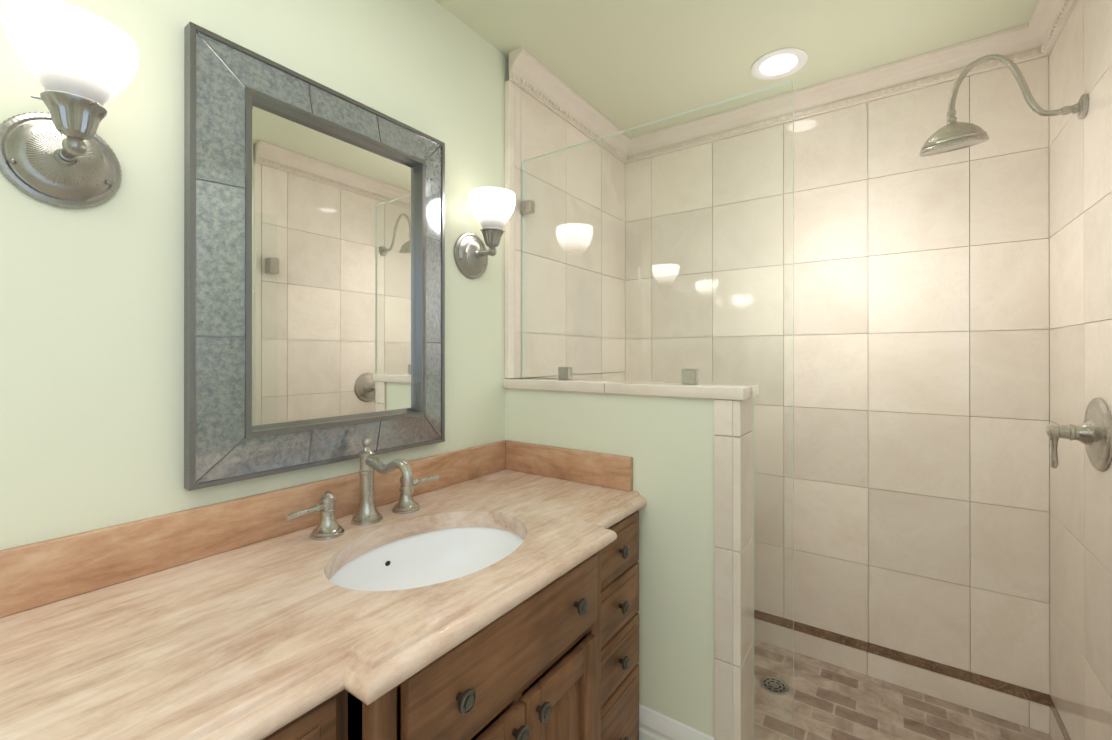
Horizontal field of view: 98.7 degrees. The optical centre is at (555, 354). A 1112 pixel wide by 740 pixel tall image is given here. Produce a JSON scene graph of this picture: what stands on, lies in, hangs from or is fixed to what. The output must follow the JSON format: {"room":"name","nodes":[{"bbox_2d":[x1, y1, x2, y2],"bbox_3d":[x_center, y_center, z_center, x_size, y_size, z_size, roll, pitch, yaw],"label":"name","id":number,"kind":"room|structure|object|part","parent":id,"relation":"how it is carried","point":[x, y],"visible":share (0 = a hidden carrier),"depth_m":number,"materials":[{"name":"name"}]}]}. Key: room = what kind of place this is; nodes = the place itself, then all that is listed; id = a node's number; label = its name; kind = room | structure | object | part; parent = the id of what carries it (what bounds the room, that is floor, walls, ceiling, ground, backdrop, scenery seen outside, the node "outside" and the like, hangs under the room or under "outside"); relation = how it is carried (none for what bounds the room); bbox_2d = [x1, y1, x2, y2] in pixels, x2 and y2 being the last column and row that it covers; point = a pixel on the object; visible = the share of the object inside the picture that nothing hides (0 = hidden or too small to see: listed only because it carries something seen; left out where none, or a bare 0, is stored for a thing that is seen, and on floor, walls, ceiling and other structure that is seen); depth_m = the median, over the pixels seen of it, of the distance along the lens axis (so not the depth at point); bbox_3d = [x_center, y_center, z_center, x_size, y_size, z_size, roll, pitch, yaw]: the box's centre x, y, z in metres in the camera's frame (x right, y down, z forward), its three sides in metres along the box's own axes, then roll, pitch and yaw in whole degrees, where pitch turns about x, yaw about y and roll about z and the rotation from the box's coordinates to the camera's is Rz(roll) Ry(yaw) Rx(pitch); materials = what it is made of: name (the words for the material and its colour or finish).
{"room":"bathroom","nodes":[
{"label":"bathroom","id":0,"kind":"room"},
{"bbox_2d":[0,0,617,549],"bbox_3d":[-0.902,0.084,0.834,0.120,2.370,4.452,0,0,35],"label":"wall","id":1,"kind":"structure","parent":0,"point":[90,368],"depth_m":0.92,"materials":[{"name":"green paint"}]},
{"bbox_2d":[0,0,138,207],"bbox_3d":[-0.771,-0.383,0.763,0.174,0.264,0.156,0,0,35],"label":"sconce","id":2,"kind":"object","parent":1,"relation":"attached to","point":[80,64],"visible":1,"depth_m":0.75,"materials":[{"name":"white glass"}]},
{"bbox_3d":[-0.763,-0.451,0.757,0.153,0.128,0.153,0,0,35],"label":"lamp shade","id":3,"kind":"part","parent":2,"relation":"part of","materials":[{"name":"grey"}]},
{"bbox_2d":[184,22,444,490],"bbox_3d":[-0.534,-0.194,1.208,0.050,0.922,0.655,0,0,35],"label":"framed mirror","id":4,"kind":"object","parent":1,"relation":"attached to","point":[314,273],"visible":1,"depth_m":1.11,"materials":[{"name":"silver metal"}]},
{"bbox_2d":[454,187,515,278],"bbox_3d":[-0.215,-0.388,1.555,0.174,0.264,0.156,0,0,35],"label":"sconce","id":5,"kind":"object","parent":1,"relation":"attached to","point":[492,209],"visible":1,"depth_m":1.53,"materials":[{"name":"white glass"}]},
{"bbox_3d":[-0.207,-0.456,1.549,0.153,0.128,0.153,0,0,35],"label":"lamp shade","id":6,"kind":"part","parent":5,"relation":"part of","materials":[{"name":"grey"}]},
{"bbox_2d":[505,80,628,380],"bbox_3d":[0.084,0.136,2.115,0.023,2.271,0.918,0,0,35],"label":"tiled wall","id":7,"kind":"structure","parent":1,"relation":"attached to","point":[532,130],"depth_m":2.02,"materials":[{"name":"tile"}]},
{"bbox_2d":[509,47,632,163],"bbox_3d":[0.099,-1.049,2.070,0.060,0.099,0.858,0,0,35],"label":"crown molding","id":8,"kind":"structure","parent":1,"relation":"attached to","point":[526,72],"depth_m":1.98,"materials":[{"name":"stone"}]},
{"bbox_2d":[435,0,1037,137],"bbox_3d":[-0.194,-1.161,0.339,1.850,0.120,4.452,0,0,35],"label":"ceiling","id":9,"kind":"structure","parent":0,"point":[622,65],"depth_m":1.66,"materials":[{"name":"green paint"}]},
{"bbox_2d":[751,48,807,79],"bbox_3d":[0.841,-1.096,1.804,0.196,0.006,0.196,0,0,35],"label":"recessed light","id":10,"kind":"object","parent":9,"relation":"in","point":[778,64],"visible":1,"depth_m":1.79,"materials":[{"name":"white paint"}]},
{"bbox_2d":[624,54,1049,647],"bbox_3d":[1.051,0.086,2.110,1.850,2.370,0.120,0,0,35],"label":"wall","id":11,"kind":"structure","parent":0,"point":[834,110],"depth_m":1.61,"materials":[{"name":"beige tile"}]},
{"bbox_2d":[629,61,1028,727],"bbox_3d":[1.011,0.136,2.052,1.610,2.271,0.021,0,0,35],"label":"tiled wall","id":12,"kind":"structure","parent":11,"relation":"attached to","point":[953,314],"depth_m":1.87,"materials":[{"name":"tile"}]},
{"bbox_2d":[629,25,1052,162],"bbox_3d":[0.984,-1.049,2.017,1.570,0.099,0.072,0,0,35],"label":"crown molding","id":13,"kind":"structure","parent":11,"relation":"attached to","point":[945,64],"depth_m":1.90,"materials":[{"name":"stone"}]},
{"bbox_2d":[1021,0,1077,55],"bbox_3d":[1.280,-1.051,1.124,0.060,0.099,1.050,0,0,35],"label":"crown molding","id":14,"kind":"structure","parent":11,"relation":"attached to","point":[1036,36],"depth_m":1.52,"materials":[{"name":"stone"}]},
{"bbox_2d":[1029,0,1111,739],"bbox_3d":[1.318,0.134,1.132,0.050,2.271,1.110,0,0,35],"label":"tiled wall","id":15,"kind":"structure","parent":11,"relation":"attached to","point":[1070,157],"depth_m":1.40,"materials":[{"name":"tile"}]},
{"bbox_2d":[919,54,1088,156],"bbox_3d":[1.305,-0.753,1.420,0.358,0.267,0.164,0,0,35],"label":"shower head","id":16,"kind":"object","parent":15,"relation":"attached to","point":[952,134],"visible":1,"depth_m":1.41},
{"bbox_2d":[1046,398,1111,470],"bbox_3d":[1.336,0.203,1.235,0.096,0.191,0.184,0,0,35],"label":"shower valve","id":17,"kind":"object","parent":15,"relation":"attached to","point":[1092,432],"visible":1,"depth_m":1.20,"materials":[{"name":"silver metal"}]},
{"bbox_3d":[-0.194,1.328,0.335,1.850,0.120,4.452,0,0,35],"label":"floor","id":18,"kind":"structure","parent":0,"visible":0},
{"bbox_2d":[263,511,638,739],"bbox_3d":[-0.606,0.861,0.602,0.626,0.815,2.354,0,0,35],"label":"bathroom vanity","id":19,"kind":"object","parent":18,"relation":"on","point":[557,659],"visible":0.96,"depth_m":0.93,"materials":[{"name":"brown wood"}]},
{"bbox_2d":[0,440,646,739],"bbox_3d":[-0.616,0.381,0.604,0.612,0.144,2.365,0,0,35],"label":"countertop","id":20,"kind":"structure","parent":19,"relation":"on","point":[243,618],"depth_m":0.79,"materials":[{"name":"stone"}]},
{"bbox_2d":[286,437,439,539],"bbox_3d":[-0.415,0.308,1.150,0.208,0.206,0.419,0,0,35],"label":"faucet","id":21,"kind":"object","parent":20,"relation":"on","point":[330,527],"visible":1,"depth_m":1.16,"materials":[{"name":"silver metal"}]},
{"bbox_2d":[329,527,523,590],"bbox_3d":[-0.264,0.542,1.046,0.418,0.175,0.548,0,0,35],"label":"sink basin","id":22,"kind":"object","parent":20,"relation":"in","point":[428,558],"visible":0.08,"depth_m":1.21,"materials":[{"name":"white ceramic"}]},
{"bbox_2d":[503,377,757,739],"bbox_3d":[0.199,0.679,1.566,0.840,1.183,0.173,0,0,35],"label":"wall","id":23,"kind":"structure","parent":18,"relation":"on","point":[687,448],"depth_m":1.36,"materials":[{"name":"green paint"}]},
{"bbox_2d":[521,80,793,739],"bbox_3d":[0.252,0.268,1.532,0.924,1.994,0.028,0,0,35],"label":"glass panel","id":24,"kind":"object","parent":23,"relation":"on","point":[690,376],"visible":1,"depth_m":1.41,"materials":[{"name":"clear glass"}]},
{"bbox_2d":[639,704,713,739],"bbox_3d":[0.120,1.161,1.522,0.760,0.218,0.016,0,0,35],"label":"baseboard","id":25,"kind":"structure","parent":23,"relation":"attached to","point":[654,725],"depth_m":1.39,"materials":[{"name":"white paint"}]},
{"bbox_2d":[754,639,1051,739],"bbox_3d":[0.745,1.269,1.672,1.610,0.004,0.946,0,0,35],"label":"shower floor","id":26,"kind":"structure","parent":18,"relation":"on","point":[833,702],"depth_m":1.70,"materials":[{"name":"stone tile"},{"name":"grout"}]},
{"bbox_2d":[760,676,788,694],"bbox_3d":[0.836,1.264,1.828,0.104,0.004,0.104,0,0,35],"label":"shower drain","id":27,"kind":"object","parent":26,"relation":"on","point":[777,684],"depth_m":1.82,"materials":[{"name":"grey metal"}]}
]}

